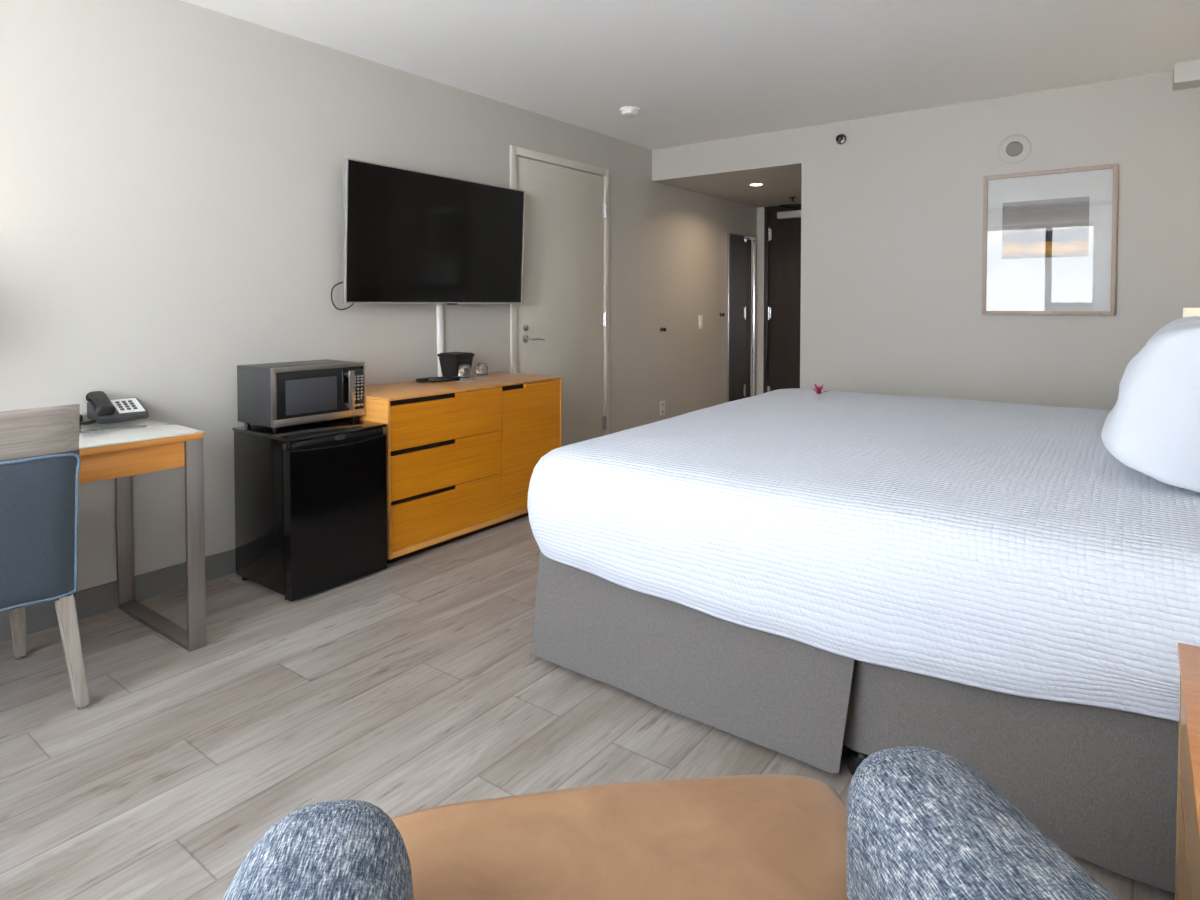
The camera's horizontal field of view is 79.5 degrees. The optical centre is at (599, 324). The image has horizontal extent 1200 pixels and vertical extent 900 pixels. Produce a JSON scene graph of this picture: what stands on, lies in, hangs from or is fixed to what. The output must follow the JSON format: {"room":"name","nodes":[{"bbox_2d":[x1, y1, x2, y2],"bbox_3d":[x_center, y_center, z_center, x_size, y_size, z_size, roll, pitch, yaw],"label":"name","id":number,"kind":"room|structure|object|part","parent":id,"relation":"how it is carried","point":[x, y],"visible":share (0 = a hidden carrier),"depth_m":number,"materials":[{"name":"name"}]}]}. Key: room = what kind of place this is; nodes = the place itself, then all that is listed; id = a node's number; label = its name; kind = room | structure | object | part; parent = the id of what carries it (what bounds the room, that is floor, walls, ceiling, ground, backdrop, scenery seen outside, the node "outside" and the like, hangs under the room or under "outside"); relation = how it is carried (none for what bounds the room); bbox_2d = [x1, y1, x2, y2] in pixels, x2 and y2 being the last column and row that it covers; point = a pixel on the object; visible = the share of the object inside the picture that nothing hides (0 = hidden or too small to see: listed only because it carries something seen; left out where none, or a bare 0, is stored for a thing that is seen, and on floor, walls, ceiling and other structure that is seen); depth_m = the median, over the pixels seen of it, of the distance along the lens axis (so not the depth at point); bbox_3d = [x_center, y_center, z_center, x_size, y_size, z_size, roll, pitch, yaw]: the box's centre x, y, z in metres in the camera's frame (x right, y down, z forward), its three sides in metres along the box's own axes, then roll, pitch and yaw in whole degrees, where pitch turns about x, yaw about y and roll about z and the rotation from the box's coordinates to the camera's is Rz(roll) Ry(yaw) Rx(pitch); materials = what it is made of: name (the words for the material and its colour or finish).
{"room":"hotel room","nodes":[
{"label":"hotel room","id":0,"kind":"room"},
{"bbox_2d":[0,0,756,590],"bbox_3d":[-0.736,-0.156,4.445,0.120,2.440,7.990,1,2,37],"label":"wall","id":1,"kind":"structure","parent":0,"point":[172,171],"depth_m":3.12,"materials":[{"name":"paint"}]},
{"bbox_2d":[0,549,235,642],"bbox_3d":[-0.683,1.012,4.438,0.012,0.105,7.750,1,2,37],"label":"baseboard","id":2,"kind":"structure","parent":1,"relation":"attached to","point":[101,598],"depth_m":2.81,"materials":[{"name":"rubber"}]},
{"bbox_2d":[331,158,524,309],"bbox_3d":[-0.900,-0.447,4.008,0.125,0.734,1.285,1,2,37],"label":"television","id":3,"kind":"object","parent":1,"relation":"attached to","point":[411,236],"visible":1,"depth_m":3.89,"materials":[{"name":"metal"}]},
{"bbox_2d":[436,304,443,376],"bbox_3d":[-0.904,0.097,4.113,0.016,0.448,0.060,1,2,37],"label":"cable cover","id":4,"kind":"object","parent":1,"relation":"attached to","point":[439,307],"visible":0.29,"depth_m":4.10,"materials":[{"name":"white plastic"}]},
{"bbox_2d":[510,145,608,446],"bbox_3d":[-0.272,-0.045,5.008,0.175,2.187,1.051,1,2,37],"label":"door","id":5,"kind":"structure","parent":1,"relation":"in","point":[560,327],"depth_m":5.02,"materials":[{"name":"paint"}]},
{"bbox_3d":[-0.430,0.095,4.708,0.065,0.052,0.155,1,2,37],"label":"handle","id":6,"kind":"part","parent":5,"relation":"part of","materials":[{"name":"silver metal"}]},
{"bbox_2d":[660,400,664,415],"bbox_3d":[0.524,0.704,6.051,0.009,0.123,0.076,1,2,37],"label":"wall outlet","id":7,"kind":"object","parent":1,"relation":"attached to","point":[662,403],"visible":1,"depth_m":6.04,"materials":[{"name":"white plastic"}]},
{"bbox_2d":[699,315,702,328],"bbox_3d":[0.918,-0.020,6.556,0.012,0.123,0.075,1,2,37],"label":"light switch","id":8,"kind":"object","parent":1,"relation":"attached to","point":[700,316],"visible":1,"depth_m":6.55,"materials":[{"name":"white plastic"}]},
{"bbox_2d":[726,233,755,401],"bbox_3d":[1.415,-0.008,7.212,0.023,1.752,0.610,1,2,37],"label":"wall mirror","id":9,"kind":"object","parent":1,"relation":"attached to","point":[741,249],"visible":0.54,"depth_m":7.20,"materials":[{"name":"mirror"}]},
{"bbox_2d":[0,515,1174,899],"bbox_3d":[0.749,1.122,3.260,3.960,0.050,8.170,1,2,37],"label":"floor","id":10,"kind":"structure","parent":0,"point":[415,683],"depth_m":2.03,"materials":[{"name":"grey wood"}]},
{"bbox_2d":[0,404,89,710],"bbox_3d":[-1.847,0.679,2.046,0.615,0.903,0.521,1,2,37],"label":"desk chair","id":11,"kind":"object","parent":10,"relation":"on","point":[40,460],"visible":1,"depth_m":1.99,"materials":[{"name":"blue fabric"}]},
{"bbox_3d":[-1.930,0.928,2.386,0.081,0.365,0.058,1,2,37],"label":"leg","id":12,"kind":"part","parent":11,"relation":"part of","materials":[{"name":"grey wood"}]},
{"bbox_3d":[-1.620,0.300,1.865,0.048,0.135,0.468,1,2,37],"label":"rail","id":13,"kind":"part","parent":11,"relation":"part of","materials":[{"name":"grey wood"}]},
{"bbox_3d":[-1.535,0.936,2.096,0.042,0.365,0.079,1,2,37],"label":"leg","id":14,"kind":"part","parent":11,"relation":"part of","materials":[{"name":"grey wood"}]},
{"bbox_2d":[79,418,205,651],"bbox_3d":[-2.084,0.755,2.043,0.612,0.750,1.590,1,2,37],"label":"desk","id":15,"kind":"object","parent":10,"relation":"on","point":[119,450],"visible":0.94,"depth_m":2.47,"materials":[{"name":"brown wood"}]},
{"bbox_2d":[79,391,148,424],"bbox_3d":[-1.850,0.306,2.701,0.186,0.104,0.242,1,2,43],"label":"desk telephone","id":16,"kind":"object","parent":15,"relation":"on","point":[100,409],"visible":0.88,"depth_m":2.69,"materials":[{"name":"grey plastic"}]},
{"bbox_3d":[-1.852,0.355,2.593,0.041,0.013,0.078,1,2,43],"label":"cord","id":17,"kind":"part","parent":16,"relation":"part of","materials":[{"name":"black plastic"}]},
{"bbox_3d":[-2.084,0.383,2.033,0.612,0.005,1.590,1,2,37],"label":"glass","id":18,"kind":"part","parent":15,"relation":"part of","materials":[{"name":"white glass"}]},
{"bbox_2d":[232,418,386,601],"bbox_3d":[-1.260,0.771,3.154,0.453,0.657,0.460,1,2,37],"label":"mini fridge","id":19,"kind":"object","parent":10,"relation":"on","point":[311,498],"visible":0.99,"depth_m":2.99,"materials":[{"name":"black plastic"}]},
{"bbox_2d":[237,359,364,430],"bbox_3d":[-1.319,0.308,3.224,0.330,0.265,0.441,1,2,37],"label":"microwave","id":20,"kind":"object","parent":19,"relation":"on","point":[282,394],"visible":1,"depth_m":3.10,"materials":[{"name":"grey paint"}]},
{"bbox_3d":[-1.476,0.306,3.068,0.225,0.202,0.004,1,2,37],"label":"panel","id":21,"kind":"part","parent":20,"relation":"part of","materials":[{"name":"grey paint"}]},
{"bbox_3d":[-1.240,0.302,3.121,0.021,0.246,0.371,1,2,37],"label":"door","id":22,"kind":"part","parent":20,"relation":"part of","materials":[{"name":"metal"}]},
{"bbox_3d":[-1.236,0.295,3.128,0.020,0.195,0.355,1,2,37],"label":"door glass","id":23,"kind":"part","parent":20,"relation":"part of","materials":[{"name":"black glass"}]},
{"bbox_3d":[-1.120,0.296,3.240,0.031,0.178,0.028,1,2,37],"label":"handle","id":24,"kind":"part","parent":20,"relation":"part of","materials":[{"name":"metal"}]},
{"bbox_3d":[-1.108,0.297,3.298,0.021,0.246,0.069,1,2,37],"label":"control frame","id":25,"kind":"part","parent":20,"relation":"part of","materials":[{"name":"metal"}]},
{"bbox_3d":[-1.111,0.290,3.296,0.020,0.195,0.062,1,2,37],"label":"control panel","id":26,"kind":"part","parent":20,"relation":"part of","materials":[{"name":"black plastic"}]},
{"bbox_3d":[-1.260,0.450,3.146,0.453,0.014,0.460,1,2,37],"label":"lid","id":27,"kind":"part","parent":19,"relation":"part of","materials":[{"name":"black plastic"}]},
{"bbox_3d":[-1.101,0.482,3.028,0.040,0.039,0.430,1,2,37],"label":"handle","id":28,"kind":"part","parent":19,"relation":"part of","materials":[{"name":"black plastic"}]},
{"bbox_3d":[-1.100,0.791,3.035,0.053,0.600,0.452,1,2,37],"label":"door","id":29,"kind":"part","parent":19,"relation":"part of","materials":[{"name":"black metal"}]},
{"bbox_2d":[349,372,561,563],"bbox_3d":[-0.786,0.698,3.875,0.501,0.765,1.218,1,2,37],"label":"dresser","id":30,"kind":"object","parent":10,"relation":"on","point":[462,457],"visible":0.7,"depth_m":3.60,"materials":[{"name":"brown wood"}]},
{"bbox_2d":[416,376,442,382],"bbox_3d":[-0.918,0.301,3.938,0.170,0.022,0.048,-1,2,-41],"label":"remote control","id":31,"kind":"object","parent":30,"relation":"on","point":[420,380],"visible":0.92,"depth_m":3.89,"materials":[{"name":"black plastic"}]},
{"bbox_2d":[428,377,459,382],"bbox_3d":[-0.849,0.302,3.930,0.170,0.022,0.048,-1,2,-35],"label":"remote control","id":32,"kind":"object","parent":30,"relation":"on","point":[444,379],"visible":1,"depth_m":3.91,"materials":[{"name":"black plastic"}]},
{"bbox_3d":[-0.735,0.453,3.536,0.018,0.226,0.712,1,2,37],"label":"drawer","id":33,"kind":"part","parent":30,"relation":"part of","materials":[{"name":"brown wood"}]},
{"bbox_3d":[-0.735,0.909,3.548,0.018,0.226,0.712,1,2,37],"label":"drawer","id":34,"kind":"part","parent":30,"relation":"part of","materials":[{"name":"brown wood"}]},
{"bbox_3d":[-0.735,0.681,3.542,0.018,0.225,0.712,1,2,37],"label":"drawer","id":35,"kind":"part","parent":30,"relation":"part of","materials":[{"name":"brown wood"}]},
{"bbox_2d":[437,352,474,376],"bbox_3d":[-0.815,0.235,4.090,0.150,0.147,0.150,1,2,35],"label":"ice bucket","id":36,"kind":"object","parent":30,"relation":"on","point":[450,362],"visible":0.73,"depth_m":4.04,"materials":[{"name":"black plastic"}]},
{"bbox_3d":[-0.815,0.173,4.089,0.150,0.021,0.150,1,2,35],"label":"lid","id":37,"kind":"part","parent":36,"relation":"part of","materials":[{"name":"black plastic"}]},
{"bbox_3d":[-0.380,0.668,4.018,0.018,0.682,0.470,1,2,37],"label":"door","id":38,"kind":"part","parent":30,"relation":"part of","materials":[{"name":"brown wood"}]},
{"bbox_3d":[-0.674,0.307,4.131,0.094,0.001,0.094,1,2,37],"label":"coaster","id":39,"kind":"object","parent":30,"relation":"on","visible":0},
{"bbox_2d":[476,362,487,377],"bbox_3d":[-0.674,0.262,4.130,0.068,0.085,0.068,1,2,37],"label":"drinking glass","id":40,"kind":"object","parent":39,"relation":"on","point":[481,367],"visible":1,"depth_m":4.10,"materials":[{"name":"clear glass"}]},
{"bbox_3d":[-0.747,0.312,3.983,0.094,0.001,0.094,1,2,37],"label":"coaster","id":41,"kind":"object","parent":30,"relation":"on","visible":0},
{"bbox_2d":[458,364,470,380],"bbox_3d":[-0.747,0.266,3.982,0.068,0.085,0.068,1,2,37],"label":"drinking glass","id":42,"kind":"object","parent":41,"relation":"on","point":[464,371],"visible":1,"depth_m":3.96,"materials":[{"name":"clear glass"}]},
{"bbox_2d":[222,746,1117,899],"bbox_3d":[0.081,0.800,0.614,1.003,0.742,1.058,0,2,-8],"label":"armchair","id":43,"kind":"object","parent":10,"relation":"on","point":[916,822],"visible":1,"depth_m":0.90,"materials":[{"name":"beige leather"}]},
{"bbox_3d":[-0.260,0.778,0.512,0.300,0.470,0.706,0,2,-8],"label":"arm","id":44,"kind":"part","parent":43,"relation":"part of"},
{"bbox_2d":[391,774,847,899],"bbox_3d":[0.061,0.765,0.749,0.724,0.131,0.783,0,2,-8],"label":"seat cushion","id":45,"kind":"object","parent":43,"relation":"on","point":[754,836],"depth_m":0.97,"materials":[{"name":"beige leather"}]},
{"bbox_3d":[0.436,0.775,0.614,0.300,0.470,0.706,0,2,-8],"label":"arm","id":46,"kind":"part","parent":43,"relation":"part of"},
{"bbox_2d":[531,550,1178,892],"bbox_3d":[1.230,0.556,2.580,2.115,1.120,2.180,1,2,37],"label":"bed","id":47,"kind":"object","parent":10,"relation":"on","point":[1100,783],"visible":0.33,"depth_m":1.78,"materials":[{"name":"fabric"}]},
{"bbox_3d":[0.209,0.893,2.085,1.060,0.428,0.053,1,2,37],"label":"skirt panel","id":48,"kind":"part","parent":47,"relation":"part of","materials":[{"name":"grey fabric"}]},
{"bbox_3d":[0.663,1.084,1.829,0.068,0.105,0.068,1,2,37],"label":"leg","id":49,"kind":"part","parent":47,"relation":"part of","materials":[{"name":"black plastic"}]},
{"bbox_2d":[527,388,1199,721],"bbox_3d":[1.171,0.571,2.620,2.057,0.439,2.152,1,2,37],"label":"bedspread","id":50,"kind":"object","parent":47,"relation":"on","point":[1000,547],"visible":0.93,"depth_m":1.79,"materials":[{"name":"white fabric"}]},
{"bbox_2d":[813,384,828,393],"bbox_3d":[1.058,0.310,3.464,0.065,0.048,0.068,-1,2,-28],"label":"paper flower","id":51,"kind":"object","parent":50,"relation":"on","point":[819,388],"visible":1,"depth_m":3.46,"materials":[{"name":"pink paper"}]},
{"bbox_2d":[1101,323,1199,492],"bbox_3d":[1.570,0.193,1.917,0.373,0.387,0.705,1,2,37],"label":"pillow","id":52,"kind":"object","parent":50,"relation":"on","point":[1152,428],"visible":1,"depth_m":1.69,"materials":[{"name":"white fabric"}]},
{"bbox_2d":[1146,316,1199,343],"bbox_3d":[2.033,0.169,2.506,0.324,0.393,0.680,1,2,37],"label":"pillow","id":53,"kind":"object","parent":50,"relation":"on","point":[1193,319],"visible":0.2,"depth_m":2.40,"materials":[{"name":"white fabric"}]},
{"bbox_3d":[1.045,0.909,1.488,0.915,0.426,0.022,1,2,37],"label":"skirt panel","id":54,"kind":"part","parent":47,"relation":"part of","materials":[{"name":"grey fabric"}]},
{"bbox_2d":[1175,643,1199,899],"bbox_3d":[1.050,0.873,0.950,0.444,0.575,0.580,1,2,37],"label":"nightstand","id":55,"kind":"object","parent":10,"relation":"on","point":[1187,874],"visible":1,"depth_m":1.12,"materials":[{"name":"brown wood"}]},
{"bbox_3d":[0.885,0.946,1.076,0.018,0.295,0.543,1,2,37],"label":"drawer","id":56,"kind":"part","parent":55,"relation":"part of","materials":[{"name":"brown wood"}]},
{"bbox_3d":[0.885,0.699,1.069,0.018,0.194,0.543,1,2,37],"label":"drawer","id":57,"kind":"part","parent":55,"relation":"part of","materials":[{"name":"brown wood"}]},
{"bbox_3d":[2.728,0.811,3.197,0.444,0.575,0.450,1,2,37],"label":"nightstand","id":58,"kind":"object","parent":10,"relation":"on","visible":0},
{"bbox_2d":[1183,308,1199,316],"bbox_3d":[2.742,0.227,3.164,0.310,0.595,0.310,1,2,37],"label":"bedside lamp","id":59,"kind":"object","parent":58,"relation":"on","point":[1187,312],"visible":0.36,"depth_m":3.16,"materials":[{"name":"fabric"}]},
{"bbox_2d":[181,0,1199,149],"bbox_3d":[0.206,-1.372,2.463,3.960,0.100,5.995,1,2,37],"label":"ceiling","id":60,"kind":"structure","parent":0,"point":[695,71],"depth_m":3.57,"materials":[{"name":"white paint"}]},
{"bbox_2d":[620,106,639,116],"bbox_3d":[0.192,-1.360,4.637,0.132,0.043,0.132,1,2,37],"label":"smoke detector","id":61,"kind":"object","parent":60,"relation":"attached to","point":[628,111],"visible":1,"depth_m":4.60,"materials":[{"name":"white plastic"}]},
{"bbox_2d":[662,167,801,207],"bbox_3d":[1.572,-1.227,6.360,1.256,0.100,1.875,1,2,37],"label":"ceiling","id":62,"kind":"structure","parent":0,"point":[782,184],"depth_m":6.20,"materials":[{"name":"paint"}]},
{"bbox_2d":[749,183,763,185],"bbox_3d":[1.305,-1.166,6.033,0.124,0.009,0.124,1,2,37],"label":"recessed light","id":63,"kind":"object","parent":62,"relation":"in","point":[752,184],"visible":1,"depth_m":6.02,"materials":[{"name":"white plastic"}]},
{"bbox_2d":[756,207,763,394],"bbox_3d":[2.168,-0.105,7.190,1.256,2.188,0.120,1,2,37],"label":"wall","id":64,"kind":"structure","parent":0,"point":[760,211],"depth_m":7.49,"materials":[{"name":"paint"}]},
{"bbox_2d":[763,204,800,392],"bbox_3d":[2.054,-0.102,7.095,1.012,2.188,0.370,1,2,37],"label":"door","id":65,"kind":"structure","parent":64,"relation":"in","point":[782,223],"depth_m":7.34,"materials":[{"name":"brown wood"}]},
{"bbox_3d":[2.047,-1.152,7.097,0.563,0.051,0.194,0,2,11],"label":"closer arm","id":66,"kind":"part","parent":65,"relation":"part of","materials":[{"name":"brown metal"}]},
{"bbox_2d":[652,71,1199,409],"bbox_3d":[2.005,-0.166,4.808,3.840,2.440,0.140,1,2,37],"label":"wall","id":67,"kind":"structure","parent":0,"point":[892,213],"depth_m":4.52,"materials":[{"name":"paint"}]},
{"bbox_2d":[836,134,845,144],"bbox_3d":[1.641,-1.268,4.934,0.072,0.072,0.046,1,2,37],"label":"sprinkler","id":68,"kind":"object","parent":67,"relation":"attached to","point":[841,138],"visible":1,"depth_m":4.93,"materials":[{"name":"grey metal"}]},
{"bbox_2d":[998,134,1030,163],"bbox_3d":[2.485,-1.051,4.330,0.174,0.174,0.014,1,2,37],"label":"wall speaker","id":69,"kind":"object","parent":67,"relation":"attached to","point":[1017,147],"visible":1,"depth_m":4.33,"materials":[{"name":"paint"}]},
{"bbox_2d":[1006,141,1022,156],"bbox_3d":[2.485,-1.051,4.330,0.090,0.090,0.014,1,2,37],"label":"grille","id":70,"kind":"object","parent":69,"relation":"attached to","point":[1013,148],"depth_m":4.33,"materials":[{"name":"grey metal"}]},
{"bbox_2d":[981,163,1117,314],"bbox_3d":[2.619,-0.476,4.233,0.669,0.844,0.030,1,2,37],"label":"framed picture","id":71,"kind":"object","parent":67,"relation":"attached to","point":[1049,239],"visible":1,"depth_m":4.22,"materials":[{"name":"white glass"}]},
{"bbox_2d":[1002,196,1089,258],"bbox_3d":[2.611,-0.560,4.242,0.435,0.340,0.002,1,2,37],"label":"print","id":72,"kind":"object","parent":71,"relation":"attached to","point":[1033,227],"depth_m":4.23},
{"bbox_2d":[1172,59,1199,90],"bbox_3d":[3.195,-1.303,3.699,0.404,0.105,0.165,1,2,37],"label":"trim","id":73,"kind":"structure","parent":67,"relation":"attached to","point":[1186,74],"depth_m":3.73,"materials":[{"name":"paint"}]}
]}

